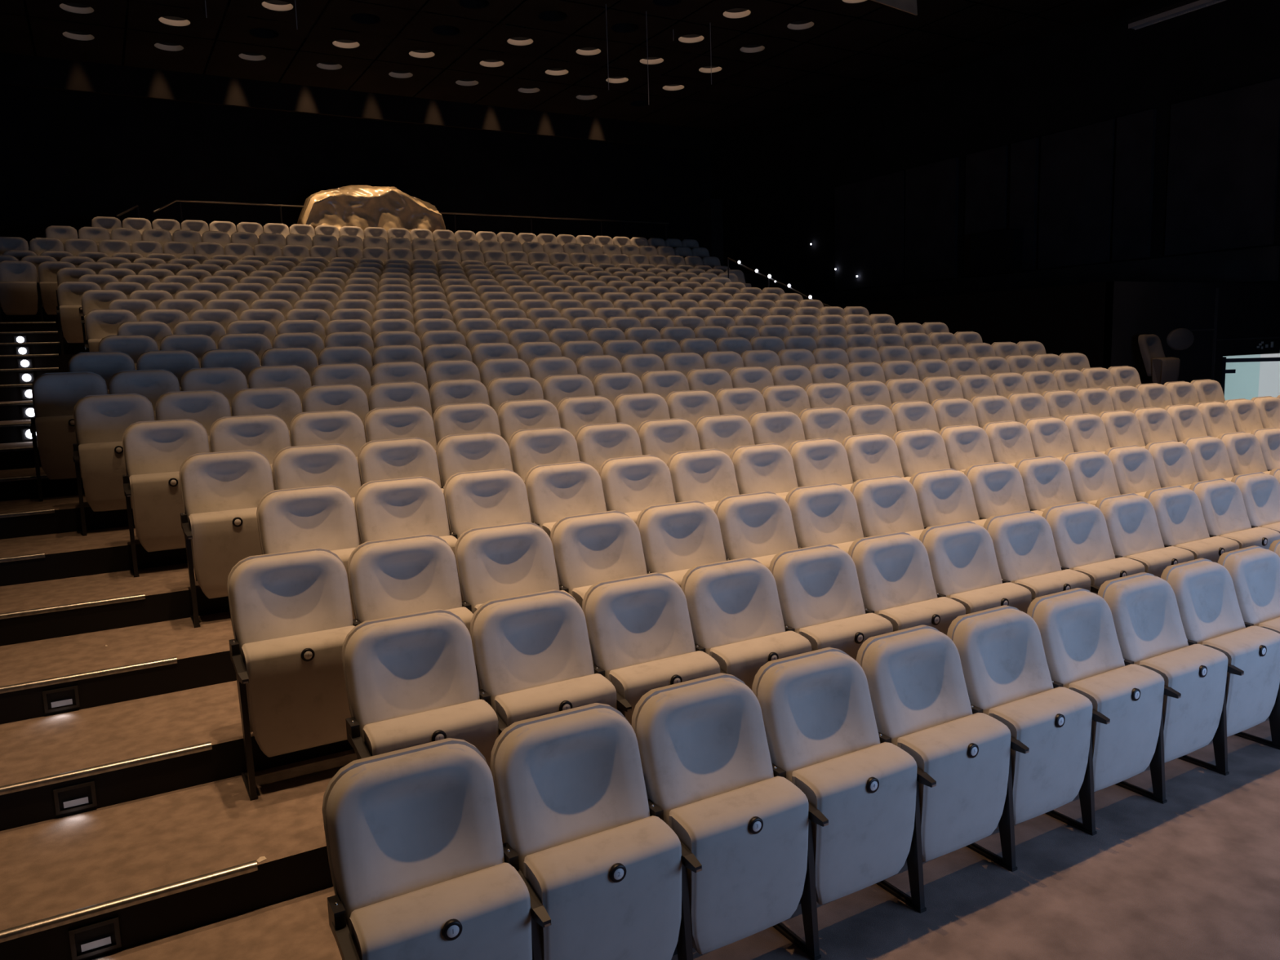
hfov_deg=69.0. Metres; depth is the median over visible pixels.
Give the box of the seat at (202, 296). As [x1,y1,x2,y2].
[174,289,217,309]
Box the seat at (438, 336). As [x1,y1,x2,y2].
[420,329,466,353]
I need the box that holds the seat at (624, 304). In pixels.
[613,299,643,312]
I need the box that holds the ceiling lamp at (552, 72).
[543,46,568,75]
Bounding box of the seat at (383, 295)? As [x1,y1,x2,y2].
[376,291,413,307]
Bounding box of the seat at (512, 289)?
[506,284,536,296]
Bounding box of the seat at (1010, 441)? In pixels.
[982,420,1035,466]
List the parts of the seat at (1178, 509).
backrest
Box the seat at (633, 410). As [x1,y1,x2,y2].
[613,392,670,431]
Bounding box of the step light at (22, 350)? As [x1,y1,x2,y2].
[15,346,29,355]
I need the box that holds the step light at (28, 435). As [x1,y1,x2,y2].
[21,428,36,439]
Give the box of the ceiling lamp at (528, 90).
[516,66,540,93]
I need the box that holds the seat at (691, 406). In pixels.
[665,389,719,426]
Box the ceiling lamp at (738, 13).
[722,8,751,18]
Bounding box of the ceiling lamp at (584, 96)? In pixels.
[574,74,597,100]
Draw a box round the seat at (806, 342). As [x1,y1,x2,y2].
[782,335,817,352]
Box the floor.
[0,273,1279,959]
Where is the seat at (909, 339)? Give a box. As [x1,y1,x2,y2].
[902,332,932,348]
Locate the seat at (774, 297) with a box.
[756,293,781,302]
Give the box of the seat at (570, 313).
[560,307,595,323]
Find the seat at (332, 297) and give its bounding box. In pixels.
[300,290,338,307]
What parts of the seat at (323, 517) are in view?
backrest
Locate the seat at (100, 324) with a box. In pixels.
[84,309,137,352]
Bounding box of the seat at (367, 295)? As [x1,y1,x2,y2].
[339,290,376,307]
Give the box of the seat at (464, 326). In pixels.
[456,317,497,338]
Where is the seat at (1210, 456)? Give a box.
[1182,435,1234,481]
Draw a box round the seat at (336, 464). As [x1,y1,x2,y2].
[272,443,360,543]
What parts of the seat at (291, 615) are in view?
armrest, leg, backrest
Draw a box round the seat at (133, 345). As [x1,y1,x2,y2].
[97,334,158,369]
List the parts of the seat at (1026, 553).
armrest, backrest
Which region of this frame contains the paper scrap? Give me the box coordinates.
[256,856,266,862]
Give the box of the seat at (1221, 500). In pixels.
[1189,478,1279,549]
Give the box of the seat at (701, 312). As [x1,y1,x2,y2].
[686,306,716,319]
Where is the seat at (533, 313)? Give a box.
[525,307,561,324]
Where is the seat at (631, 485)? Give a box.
[598,454,675,523]
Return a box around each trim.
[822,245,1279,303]
[1189,288,1279,380]
[1240,280,1277,284]
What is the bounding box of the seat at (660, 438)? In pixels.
[636,417,700,464]
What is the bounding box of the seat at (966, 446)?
[938,424,994,471]
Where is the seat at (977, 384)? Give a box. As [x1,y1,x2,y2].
[956,373,996,400]
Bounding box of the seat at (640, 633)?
[582,572,719,725]
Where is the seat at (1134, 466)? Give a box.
[1104,444,1160,497]
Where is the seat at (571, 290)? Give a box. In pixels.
[564,285,591,297]
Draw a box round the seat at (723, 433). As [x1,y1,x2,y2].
[694,413,755,457]
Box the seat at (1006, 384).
[990,372,1028,397]
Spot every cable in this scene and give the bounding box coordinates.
[294,0,297,29]
[605,4,608,89]
[645,11,648,105]
[710,27,711,84]
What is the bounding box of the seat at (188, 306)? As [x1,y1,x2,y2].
[157,298,204,320]
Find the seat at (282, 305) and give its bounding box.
[249,298,293,319]
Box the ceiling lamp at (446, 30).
[431,12,460,35]
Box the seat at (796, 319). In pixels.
[790,315,819,328]
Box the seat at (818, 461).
[787,437,853,489]
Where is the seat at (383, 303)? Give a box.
[374,298,413,317]
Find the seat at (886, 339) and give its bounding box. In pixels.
[873,333,905,348]
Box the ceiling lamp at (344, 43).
[330,27,360,48]
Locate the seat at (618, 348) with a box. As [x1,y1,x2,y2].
[601,339,643,361]
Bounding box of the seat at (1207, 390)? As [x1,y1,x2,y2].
[1190,379,1225,403]
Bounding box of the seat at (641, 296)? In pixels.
[629,292,657,303]
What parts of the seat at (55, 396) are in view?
armrest, leg, backrest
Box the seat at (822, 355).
[812,347,849,367]
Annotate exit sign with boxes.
[1257,341,1273,349]
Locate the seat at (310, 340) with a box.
[272,332,324,364]
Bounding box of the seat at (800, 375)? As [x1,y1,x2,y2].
[769,364,813,390]
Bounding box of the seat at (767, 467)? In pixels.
[729,443,798,500]
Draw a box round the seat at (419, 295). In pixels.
[412,291,447,303]
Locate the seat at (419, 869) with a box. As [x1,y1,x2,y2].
[322,737,532,959]
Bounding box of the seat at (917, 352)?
[907,344,941,363]
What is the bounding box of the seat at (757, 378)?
[728,366,773,392]
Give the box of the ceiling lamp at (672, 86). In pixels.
[661,65,684,90]
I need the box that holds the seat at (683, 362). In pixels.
[662,351,705,376]
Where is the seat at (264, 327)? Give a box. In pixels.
[226,320,276,347]
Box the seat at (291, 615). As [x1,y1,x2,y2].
[226,547,355,800]
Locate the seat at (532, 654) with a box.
[469,589,617,735]
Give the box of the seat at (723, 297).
[708,293,733,303]
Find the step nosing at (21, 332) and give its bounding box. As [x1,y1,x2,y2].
[0,331,57,333]
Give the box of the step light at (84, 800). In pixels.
[53,780,97,815]
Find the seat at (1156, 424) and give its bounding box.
[1132,406,1182,445]
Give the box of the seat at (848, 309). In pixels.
[844,306,869,317]
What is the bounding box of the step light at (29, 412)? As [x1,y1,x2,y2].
[22,406,35,417]
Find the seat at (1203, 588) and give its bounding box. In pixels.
[1160,558,1279,775]
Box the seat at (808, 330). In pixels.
[787,324,819,339]
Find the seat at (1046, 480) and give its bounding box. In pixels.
[1014,455,1095,511]
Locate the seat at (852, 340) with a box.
[844,333,877,350]
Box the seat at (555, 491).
[524,461,606,537]
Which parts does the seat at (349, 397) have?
backrest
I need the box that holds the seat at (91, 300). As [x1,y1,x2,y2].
[80,289,127,352]
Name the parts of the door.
door frame, door handle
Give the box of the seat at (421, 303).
[413,298,450,312]
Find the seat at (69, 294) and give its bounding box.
[56,281,101,354]
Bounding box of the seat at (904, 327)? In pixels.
[897,322,925,336]
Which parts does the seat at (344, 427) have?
backrest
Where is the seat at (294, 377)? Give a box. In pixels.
[248,364,311,412]
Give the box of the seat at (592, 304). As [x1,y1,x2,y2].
[582,299,613,312]
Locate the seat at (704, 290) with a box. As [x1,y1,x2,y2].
[693,286,717,296]
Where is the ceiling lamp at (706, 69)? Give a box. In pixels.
[697,44,722,73]
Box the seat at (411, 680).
[341,608,498,769]
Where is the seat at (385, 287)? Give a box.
[377,284,412,297]
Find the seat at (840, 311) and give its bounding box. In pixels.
[819,306,845,317]
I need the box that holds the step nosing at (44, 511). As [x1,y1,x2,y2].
[0,508,54,517]
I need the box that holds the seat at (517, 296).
[511,291,543,304]
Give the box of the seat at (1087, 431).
[1062,413,1110,453]
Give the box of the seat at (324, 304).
[293,298,334,320]
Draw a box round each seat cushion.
[35,415,81,479]
[59,305,86,342]
[78,440,132,511]
[88,338,102,351]
[128,471,186,551]
[188,506,262,598]
[208,435,211,452]
[240,625,355,757]
[270,463,275,489]
[331,547,355,619]
[349,862,532,959]
[351,497,360,543]
[362,699,498,769]
[439,535,462,600]
[446,606,473,633]
[474,590,575,612]
[493,673,617,726]
[523,815,681,959]
[542,521,556,537]
[571,585,591,607]
[608,650,719,725]
[623,511,641,523]
[661,568,688,586]
[668,776,808,954]
[703,501,718,511]
[709,631,811,689]
[752,554,776,568]
[776,492,788,500]
[791,742,916,904]
[799,613,893,660]
[831,541,853,553]
[840,484,852,489]
[878,596,965,635]
[897,712,1010,862]
[902,476,911,481]
[904,528,924,539]
[950,582,1031,613]
[970,519,986,527]
[988,686,1093,824]
[1014,568,1090,599]
[1030,510,1043,515]
[1068,664,1164,791]
[1073,557,1145,595]
[1087,499,1098,504]
[1126,546,1194,577]
[1135,491,1146,497]
[1139,644,1227,762]
[1151,356,1180,384]
[1175,536,1239,563]
[1181,484,1191,488]
[1202,626,1279,737]
[1220,526,1279,549]
[1222,476,1233,480]
[1258,617,1279,633]
[1262,522,1279,533]
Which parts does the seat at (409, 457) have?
backrest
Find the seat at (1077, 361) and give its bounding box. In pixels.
[1058,352,1090,371]
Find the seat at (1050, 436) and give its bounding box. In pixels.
[1023,416,1074,459]
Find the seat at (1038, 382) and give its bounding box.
[1022,370,1058,395]
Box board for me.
[871,0,917,15]
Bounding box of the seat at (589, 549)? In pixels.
[550,510,647,608]
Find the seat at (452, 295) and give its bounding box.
[446,291,480,306]
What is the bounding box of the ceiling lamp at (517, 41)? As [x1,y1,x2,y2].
[505,13,533,46]
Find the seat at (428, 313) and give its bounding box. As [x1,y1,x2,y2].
[413,307,453,324]
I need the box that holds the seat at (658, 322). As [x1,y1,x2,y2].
[640,315,674,331]
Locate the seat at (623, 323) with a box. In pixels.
[606,316,641,333]
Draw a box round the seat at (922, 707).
[855,624,1010,913]
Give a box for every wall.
[0,0,711,151]
[0,84,711,250]
[710,0,1279,293]
[1102,280,1279,385]
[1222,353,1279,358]
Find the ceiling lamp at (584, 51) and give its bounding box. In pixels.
[574,24,600,55]
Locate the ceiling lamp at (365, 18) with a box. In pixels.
[348,0,381,24]
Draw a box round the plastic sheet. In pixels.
[297,185,445,234]
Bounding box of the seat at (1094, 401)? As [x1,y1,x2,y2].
[1074,387,1114,415]
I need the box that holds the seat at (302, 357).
[261,346,318,386]
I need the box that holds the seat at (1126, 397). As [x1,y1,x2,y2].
[1106,385,1144,412]
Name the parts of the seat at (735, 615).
armrest, backrest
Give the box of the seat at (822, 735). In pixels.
[751,647,916,959]
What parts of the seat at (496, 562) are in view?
armrest, backrest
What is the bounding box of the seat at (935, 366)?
[913,358,951,381]
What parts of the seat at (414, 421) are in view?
backrest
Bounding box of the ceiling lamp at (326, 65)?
[315,52,342,70]
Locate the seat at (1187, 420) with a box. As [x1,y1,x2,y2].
[1164,404,1217,441]
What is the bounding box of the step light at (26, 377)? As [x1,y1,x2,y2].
[18,373,34,382]
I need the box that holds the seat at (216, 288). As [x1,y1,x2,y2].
[189,282,229,298]
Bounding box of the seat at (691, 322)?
[672,315,705,331]
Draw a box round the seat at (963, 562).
[919,520,1031,614]
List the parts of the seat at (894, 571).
armrest, backrest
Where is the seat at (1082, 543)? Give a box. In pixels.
[1041,501,1145,595]
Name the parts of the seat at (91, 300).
armrest, leg, backrest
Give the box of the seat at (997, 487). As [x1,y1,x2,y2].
[964,462,1043,519]
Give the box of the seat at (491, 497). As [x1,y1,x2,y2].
[443,468,531,539]
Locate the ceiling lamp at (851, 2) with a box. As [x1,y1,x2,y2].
[841,0,867,4]
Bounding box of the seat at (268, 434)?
[208,413,290,489]
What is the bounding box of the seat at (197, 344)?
[159,333,217,368]
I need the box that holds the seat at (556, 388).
[541,373,595,408]
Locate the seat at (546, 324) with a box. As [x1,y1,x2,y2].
[534,316,572,335]
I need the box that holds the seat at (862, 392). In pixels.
[845,380,891,408]
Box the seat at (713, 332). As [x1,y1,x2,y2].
[693,325,728,342]
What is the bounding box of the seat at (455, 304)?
[449,299,484,314]
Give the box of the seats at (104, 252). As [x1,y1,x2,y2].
[0,216,751,332]
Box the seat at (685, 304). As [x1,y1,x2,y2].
[671,299,699,311]
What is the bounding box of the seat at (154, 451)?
[122,418,209,577]
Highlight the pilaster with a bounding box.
[699,199,724,266]
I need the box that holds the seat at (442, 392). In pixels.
[429,378,489,417]
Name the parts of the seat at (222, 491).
armrest, leg, backrest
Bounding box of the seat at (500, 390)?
[487,376,543,413]
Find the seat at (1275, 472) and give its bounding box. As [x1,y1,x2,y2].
[1269,467,1279,484]
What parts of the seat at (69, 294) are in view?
armrest, leg, backrest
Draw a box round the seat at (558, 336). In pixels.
[548,328,588,347]
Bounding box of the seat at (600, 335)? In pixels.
[586,327,626,346]
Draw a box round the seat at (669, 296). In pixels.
[657,292,684,303]
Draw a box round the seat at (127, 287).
[102,281,145,298]
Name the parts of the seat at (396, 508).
backrest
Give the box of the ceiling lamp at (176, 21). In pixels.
[156,3,190,26]
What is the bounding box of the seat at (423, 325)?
[414,318,457,339]
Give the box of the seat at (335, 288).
[306,283,342,300]
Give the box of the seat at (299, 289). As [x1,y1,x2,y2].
[269,283,306,299]
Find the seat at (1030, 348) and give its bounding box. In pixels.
[1017,341,1046,357]
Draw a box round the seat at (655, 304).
[642,299,671,311]
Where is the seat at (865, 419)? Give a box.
[845,403,897,438]
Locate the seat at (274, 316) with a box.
[239,308,284,333]
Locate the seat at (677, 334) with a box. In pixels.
[659,326,695,343]
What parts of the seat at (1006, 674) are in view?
armrest, backrest, leg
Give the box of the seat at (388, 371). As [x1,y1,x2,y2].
[370,360,429,393]
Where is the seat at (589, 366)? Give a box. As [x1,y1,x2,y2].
[575,355,622,382]
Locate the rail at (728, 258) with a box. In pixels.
[727,257,830,306]
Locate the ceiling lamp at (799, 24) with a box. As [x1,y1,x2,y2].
[786,0,814,30]
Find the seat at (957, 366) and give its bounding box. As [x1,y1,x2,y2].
[945,357,981,378]
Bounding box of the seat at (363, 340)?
[324,331,373,355]
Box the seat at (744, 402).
[714,386,766,421]
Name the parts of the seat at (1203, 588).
backrest, armrest, leg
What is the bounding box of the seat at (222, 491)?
[178,449,274,627]
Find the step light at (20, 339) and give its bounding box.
[13,335,26,342]
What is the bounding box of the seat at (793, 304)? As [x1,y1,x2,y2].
[774,299,799,310]
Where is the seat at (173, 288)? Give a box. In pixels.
[146,282,187,298]
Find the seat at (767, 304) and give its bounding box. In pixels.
[750,299,776,310]
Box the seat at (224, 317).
[190,308,238,333]
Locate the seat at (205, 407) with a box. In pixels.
[155,390,231,452]
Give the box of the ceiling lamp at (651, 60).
[638,35,664,65]
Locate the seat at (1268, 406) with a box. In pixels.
[1250,395,1279,428]
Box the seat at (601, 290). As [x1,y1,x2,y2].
[591,285,618,296]
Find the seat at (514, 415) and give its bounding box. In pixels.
[497,399,560,444]
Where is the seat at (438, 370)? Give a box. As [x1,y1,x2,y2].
[426,359,480,391]
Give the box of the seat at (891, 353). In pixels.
[877,345,911,363]
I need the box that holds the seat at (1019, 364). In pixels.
[1004,355,1038,374]
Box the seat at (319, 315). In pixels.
[285,308,329,335]
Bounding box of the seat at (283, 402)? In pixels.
[231,386,302,446]
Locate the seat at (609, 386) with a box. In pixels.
[592,372,644,404]
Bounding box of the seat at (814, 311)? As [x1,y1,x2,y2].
[795,306,821,317]
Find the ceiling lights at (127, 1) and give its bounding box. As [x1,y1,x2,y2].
[22,0,885,90]
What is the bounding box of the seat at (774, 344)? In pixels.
[749,336,785,354]
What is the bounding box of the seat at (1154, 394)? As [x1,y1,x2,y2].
[1135,382,1172,408]
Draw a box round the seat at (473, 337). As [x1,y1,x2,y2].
[465,328,508,352]
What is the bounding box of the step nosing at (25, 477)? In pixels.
[0,474,48,481]
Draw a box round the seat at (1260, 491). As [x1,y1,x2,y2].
[1231,471,1279,533]
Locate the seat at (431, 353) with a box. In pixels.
[422,343,472,372]
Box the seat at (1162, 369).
[1137,333,1180,384]
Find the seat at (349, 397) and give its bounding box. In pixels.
[302,383,368,442]
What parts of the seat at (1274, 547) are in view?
backrest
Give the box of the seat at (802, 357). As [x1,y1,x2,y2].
[777,348,815,369]
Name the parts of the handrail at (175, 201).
post, post, rail, post, post, post, post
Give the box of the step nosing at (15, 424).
[0,422,31,426]
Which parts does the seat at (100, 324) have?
armrest, backrest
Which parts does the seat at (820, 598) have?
armrest, backrest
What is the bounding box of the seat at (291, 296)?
[260,290,299,308]
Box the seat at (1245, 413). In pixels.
[1223,398,1263,433]
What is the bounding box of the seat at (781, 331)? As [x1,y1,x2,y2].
[757,324,790,340]
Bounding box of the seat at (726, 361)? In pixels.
[702,351,744,373]
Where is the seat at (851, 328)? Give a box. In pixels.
[844,323,874,337]
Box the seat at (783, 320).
[763,315,792,328]
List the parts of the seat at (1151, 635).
backrest, armrest, leg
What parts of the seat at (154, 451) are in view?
armrest, leg, backrest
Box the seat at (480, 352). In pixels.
[471,342,518,369]
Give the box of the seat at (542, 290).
[535,285,564,296]
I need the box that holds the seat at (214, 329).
[173,320,225,349]
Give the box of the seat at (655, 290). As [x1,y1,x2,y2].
[644,286,669,297]
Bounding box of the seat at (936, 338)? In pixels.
[928,332,957,346]
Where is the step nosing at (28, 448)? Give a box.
[0,446,38,452]
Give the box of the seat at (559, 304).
[551,299,583,313]
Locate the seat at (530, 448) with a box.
[508,426,579,483]
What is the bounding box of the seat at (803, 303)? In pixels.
[799,299,823,309]
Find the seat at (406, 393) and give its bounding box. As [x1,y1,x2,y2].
[367,381,432,417]
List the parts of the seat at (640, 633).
armrest, backrest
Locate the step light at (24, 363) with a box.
[17,359,32,368]
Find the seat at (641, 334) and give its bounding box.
[624,326,661,346]
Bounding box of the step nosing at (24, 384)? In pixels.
[0,383,31,387]
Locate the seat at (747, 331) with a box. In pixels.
[726,324,759,341]
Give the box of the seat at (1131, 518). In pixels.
[1095,493,1194,577]
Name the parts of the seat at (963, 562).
armrest, backrest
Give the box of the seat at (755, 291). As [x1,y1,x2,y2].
[739,287,763,296]
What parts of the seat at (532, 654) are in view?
armrest, backrest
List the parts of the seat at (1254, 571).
armrest, backrest, leg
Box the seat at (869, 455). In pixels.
[842,432,911,483]
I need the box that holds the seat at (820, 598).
[768,543,893,660]
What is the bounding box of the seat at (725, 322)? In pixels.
[703,315,735,329]
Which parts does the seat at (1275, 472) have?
backrest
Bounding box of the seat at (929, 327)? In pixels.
[922,322,949,334]
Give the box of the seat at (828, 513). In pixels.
[785,483,863,553]
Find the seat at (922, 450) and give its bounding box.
[892,428,964,476]
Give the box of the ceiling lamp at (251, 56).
[236,42,266,61]
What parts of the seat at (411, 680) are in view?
armrest, backrest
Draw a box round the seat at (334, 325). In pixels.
[324,319,372,338]
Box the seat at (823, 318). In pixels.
[817,314,845,327]
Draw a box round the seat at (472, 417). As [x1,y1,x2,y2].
[432,402,501,445]
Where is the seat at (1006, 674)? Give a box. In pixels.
[946,604,1093,871]
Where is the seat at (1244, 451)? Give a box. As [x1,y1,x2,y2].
[1217,431,1270,475]
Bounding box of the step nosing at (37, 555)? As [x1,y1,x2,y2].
[0,552,44,562]
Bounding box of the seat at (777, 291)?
[762,287,784,295]
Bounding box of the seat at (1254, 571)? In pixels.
[1217,545,1279,749]
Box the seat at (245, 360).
[200,348,260,388]
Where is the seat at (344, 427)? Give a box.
[289,409,366,486]
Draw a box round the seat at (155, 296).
[128,289,173,309]
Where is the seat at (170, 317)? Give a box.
[138,309,189,334]
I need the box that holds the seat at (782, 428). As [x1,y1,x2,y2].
[748,410,805,449]
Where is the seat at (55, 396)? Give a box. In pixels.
[29,371,107,502]
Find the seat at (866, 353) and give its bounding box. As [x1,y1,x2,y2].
[845,346,881,365]
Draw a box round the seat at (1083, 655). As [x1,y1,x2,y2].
[1026,587,1164,835]
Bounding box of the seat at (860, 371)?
[845,361,885,383]
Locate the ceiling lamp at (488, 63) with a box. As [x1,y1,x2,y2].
[477,38,504,67]
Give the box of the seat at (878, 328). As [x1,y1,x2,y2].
[871,323,900,335]
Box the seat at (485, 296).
[480,291,512,306]
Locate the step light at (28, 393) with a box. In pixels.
[21,388,32,399]
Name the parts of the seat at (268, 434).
backrest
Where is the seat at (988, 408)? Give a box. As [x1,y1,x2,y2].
[969,395,1015,428]
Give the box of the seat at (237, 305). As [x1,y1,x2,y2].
[204,298,248,319]
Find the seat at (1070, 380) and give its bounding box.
[1052,368,1087,391]
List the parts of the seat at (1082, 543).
armrest, backrest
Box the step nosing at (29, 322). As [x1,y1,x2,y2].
[0,321,55,324]
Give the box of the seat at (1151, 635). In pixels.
[1097,572,1227,804]
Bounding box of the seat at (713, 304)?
[697,299,725,311]
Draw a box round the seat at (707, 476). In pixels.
[666,448,739,511]
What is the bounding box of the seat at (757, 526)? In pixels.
[714,491,798,568]
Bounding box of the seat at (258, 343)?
[217,333,271,365]
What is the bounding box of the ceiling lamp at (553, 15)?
[537,0,567,21]
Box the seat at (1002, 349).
[991,342,1021,358]
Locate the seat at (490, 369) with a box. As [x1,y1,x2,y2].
[478,357,530,390]
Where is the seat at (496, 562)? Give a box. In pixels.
[454,521,575,688]
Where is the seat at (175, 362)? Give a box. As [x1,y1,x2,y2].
[136,350,199,391]
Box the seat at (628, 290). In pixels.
[617,286,644,296]
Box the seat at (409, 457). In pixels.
[357,437,449,532]
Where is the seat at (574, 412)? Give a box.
[556,395,617,437]
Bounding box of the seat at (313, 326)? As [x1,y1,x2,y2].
[276,319,325,347]
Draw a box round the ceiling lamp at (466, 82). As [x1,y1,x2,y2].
[453,58,479,86]
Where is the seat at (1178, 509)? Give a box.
[1144,484,1239,563]
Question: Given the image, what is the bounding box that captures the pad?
[1166,328,1194,350]
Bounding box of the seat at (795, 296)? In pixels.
[779,293,803,302]
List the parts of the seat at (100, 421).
armrest, leg, backrest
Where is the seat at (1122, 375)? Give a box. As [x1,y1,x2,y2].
[1107,365,1141,386]
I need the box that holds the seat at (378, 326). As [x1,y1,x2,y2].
[370,318,415,342]
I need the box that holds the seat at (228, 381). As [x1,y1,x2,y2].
[180,367,248,416]
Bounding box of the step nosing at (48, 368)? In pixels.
[0,367,58,371]
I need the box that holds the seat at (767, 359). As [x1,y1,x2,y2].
[741,349,781,371]
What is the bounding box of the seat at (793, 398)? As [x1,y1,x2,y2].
[760,384,810,416]
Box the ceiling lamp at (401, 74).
[386,61,413,78]
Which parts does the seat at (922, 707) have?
armrest, leg, backrest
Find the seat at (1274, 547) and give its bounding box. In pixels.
[1268,539,1279,557]
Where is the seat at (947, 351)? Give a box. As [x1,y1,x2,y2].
[936,343,968,361]
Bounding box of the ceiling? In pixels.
[0,0,1150,135]
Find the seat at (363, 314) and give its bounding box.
[329,308,373,327]
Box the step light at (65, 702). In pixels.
[42,685,79,713]
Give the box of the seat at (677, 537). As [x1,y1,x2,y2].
[635,500,726,586]
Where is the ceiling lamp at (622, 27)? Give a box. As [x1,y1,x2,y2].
[609,0,639,32]
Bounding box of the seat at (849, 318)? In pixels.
[843,314,871,325]
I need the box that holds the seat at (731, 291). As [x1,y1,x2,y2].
[716,287,740,296]
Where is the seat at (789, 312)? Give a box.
[768,306,796,318]
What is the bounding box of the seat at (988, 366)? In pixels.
[976,355,1010,377]
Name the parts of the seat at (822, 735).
armrest, leg, backrest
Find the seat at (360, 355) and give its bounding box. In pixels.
[317,346,373,382]
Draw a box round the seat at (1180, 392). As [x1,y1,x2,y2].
[1163,381,1199,405]
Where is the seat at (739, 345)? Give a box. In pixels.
[715,337,752,355]
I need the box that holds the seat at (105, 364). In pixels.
[67,351,135,394]
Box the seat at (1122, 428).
[1097,409,1146,448]
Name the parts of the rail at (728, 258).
post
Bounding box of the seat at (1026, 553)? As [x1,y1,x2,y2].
[983,510,1090,601]
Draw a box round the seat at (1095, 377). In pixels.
[1080,367,1115,390]
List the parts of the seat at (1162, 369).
backrest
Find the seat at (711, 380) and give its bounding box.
[685,368,733,395]
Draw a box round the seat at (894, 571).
[848,531,965,635]
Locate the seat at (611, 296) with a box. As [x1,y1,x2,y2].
[601,292,630,303]
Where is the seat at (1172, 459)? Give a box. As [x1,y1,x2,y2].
[1145,440,1199,488]
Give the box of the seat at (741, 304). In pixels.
[724,299,751,311]
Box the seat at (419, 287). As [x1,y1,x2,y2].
[412,284,444,296]
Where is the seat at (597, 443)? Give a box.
[574,422,642,472]
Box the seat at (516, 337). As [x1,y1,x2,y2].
[507,328,549,350]
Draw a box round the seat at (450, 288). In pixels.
[444,284,476,297]
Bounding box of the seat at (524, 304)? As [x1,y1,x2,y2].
[518,299,551,313]
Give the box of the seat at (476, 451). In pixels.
[435,431,512,488]
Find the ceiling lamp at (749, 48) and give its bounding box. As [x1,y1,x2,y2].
[738,22,765,53]
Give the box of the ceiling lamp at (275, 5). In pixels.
[261,0,293,11]
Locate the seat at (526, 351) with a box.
[516,341,562,365]
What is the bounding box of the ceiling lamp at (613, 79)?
[604,56,628,83]
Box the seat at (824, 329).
[817,324,847,337]
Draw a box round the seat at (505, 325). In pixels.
[496,317,535,336]
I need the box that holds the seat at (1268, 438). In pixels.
[1251,427,1279,471]
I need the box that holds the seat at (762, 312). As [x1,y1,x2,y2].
[742,306,770,319]
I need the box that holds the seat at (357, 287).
[343,284,377,297]
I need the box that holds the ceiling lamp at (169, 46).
[152,31,184,51]
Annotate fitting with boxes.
[1128,0,1226,30]
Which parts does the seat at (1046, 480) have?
backrest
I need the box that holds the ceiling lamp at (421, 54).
[407,38,435,58]
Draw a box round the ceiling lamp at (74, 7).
[58,2,94,14]
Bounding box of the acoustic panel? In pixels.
[1164,78,1279,255]
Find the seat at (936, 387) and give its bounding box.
[921,376,964,404]
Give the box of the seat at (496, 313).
[489,307,526,324]
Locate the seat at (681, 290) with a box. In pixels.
[669,286,693,297]
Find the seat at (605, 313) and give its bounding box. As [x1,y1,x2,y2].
[593,307,626,322]
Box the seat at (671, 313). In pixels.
[656,306,687,320]
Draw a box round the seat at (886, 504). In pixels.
[849,475,924,539]
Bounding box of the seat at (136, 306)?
[107,298,155,320]
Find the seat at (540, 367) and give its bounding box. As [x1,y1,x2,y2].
[528,355,577,385]
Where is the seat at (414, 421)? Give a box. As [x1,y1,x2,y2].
[364,405,441,486]
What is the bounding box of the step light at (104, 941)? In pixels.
[68,915,121,959]
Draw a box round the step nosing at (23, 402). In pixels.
[0,401,32,405]
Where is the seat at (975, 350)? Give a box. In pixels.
[964,342,995,359]
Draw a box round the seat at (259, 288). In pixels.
[230,282,268,298]
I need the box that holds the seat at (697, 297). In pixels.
[683,293,709,302]
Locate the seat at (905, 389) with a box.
[884,377,928,404]
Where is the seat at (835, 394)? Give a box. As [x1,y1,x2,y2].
[804,382,852,412]
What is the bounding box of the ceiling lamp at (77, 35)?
[60,20,94,40]
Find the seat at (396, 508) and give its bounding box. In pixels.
[354,475,462,600]
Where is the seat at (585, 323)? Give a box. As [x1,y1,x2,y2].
[571,316,608,333]
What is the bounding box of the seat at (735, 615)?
[680,557,811,689]
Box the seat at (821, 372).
[808,363,850,386]
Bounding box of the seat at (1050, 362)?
[1032,353,1064,373]
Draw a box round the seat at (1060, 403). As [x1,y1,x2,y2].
[1041,389,1083,419]
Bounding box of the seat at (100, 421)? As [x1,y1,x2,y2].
[72,393,155,536]
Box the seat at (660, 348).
[641,338,681,359]
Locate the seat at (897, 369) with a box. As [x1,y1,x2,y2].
[880,360,919,382]
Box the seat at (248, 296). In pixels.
[218,290,259,308]
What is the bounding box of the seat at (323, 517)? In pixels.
[256,484,359,619]
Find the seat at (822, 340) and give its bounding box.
[814,334,848,351]
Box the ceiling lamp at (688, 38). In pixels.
[677,10,704,43]
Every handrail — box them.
[115,204,139,219]
[152,200,669,239]
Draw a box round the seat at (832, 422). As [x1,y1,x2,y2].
[798,406,853,444]
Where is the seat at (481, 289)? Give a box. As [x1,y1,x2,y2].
[475,284,506,297]
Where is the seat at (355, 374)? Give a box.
[311,363,371,406]
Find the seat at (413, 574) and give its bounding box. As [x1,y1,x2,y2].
[346,533,473,633]
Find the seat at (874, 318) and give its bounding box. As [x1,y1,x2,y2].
[868,314,894,326]
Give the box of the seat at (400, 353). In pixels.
[371,344,424,368]
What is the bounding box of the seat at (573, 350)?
[560,340,604,364]
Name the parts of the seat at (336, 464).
backrest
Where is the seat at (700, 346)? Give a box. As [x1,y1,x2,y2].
[679,337,717,358]

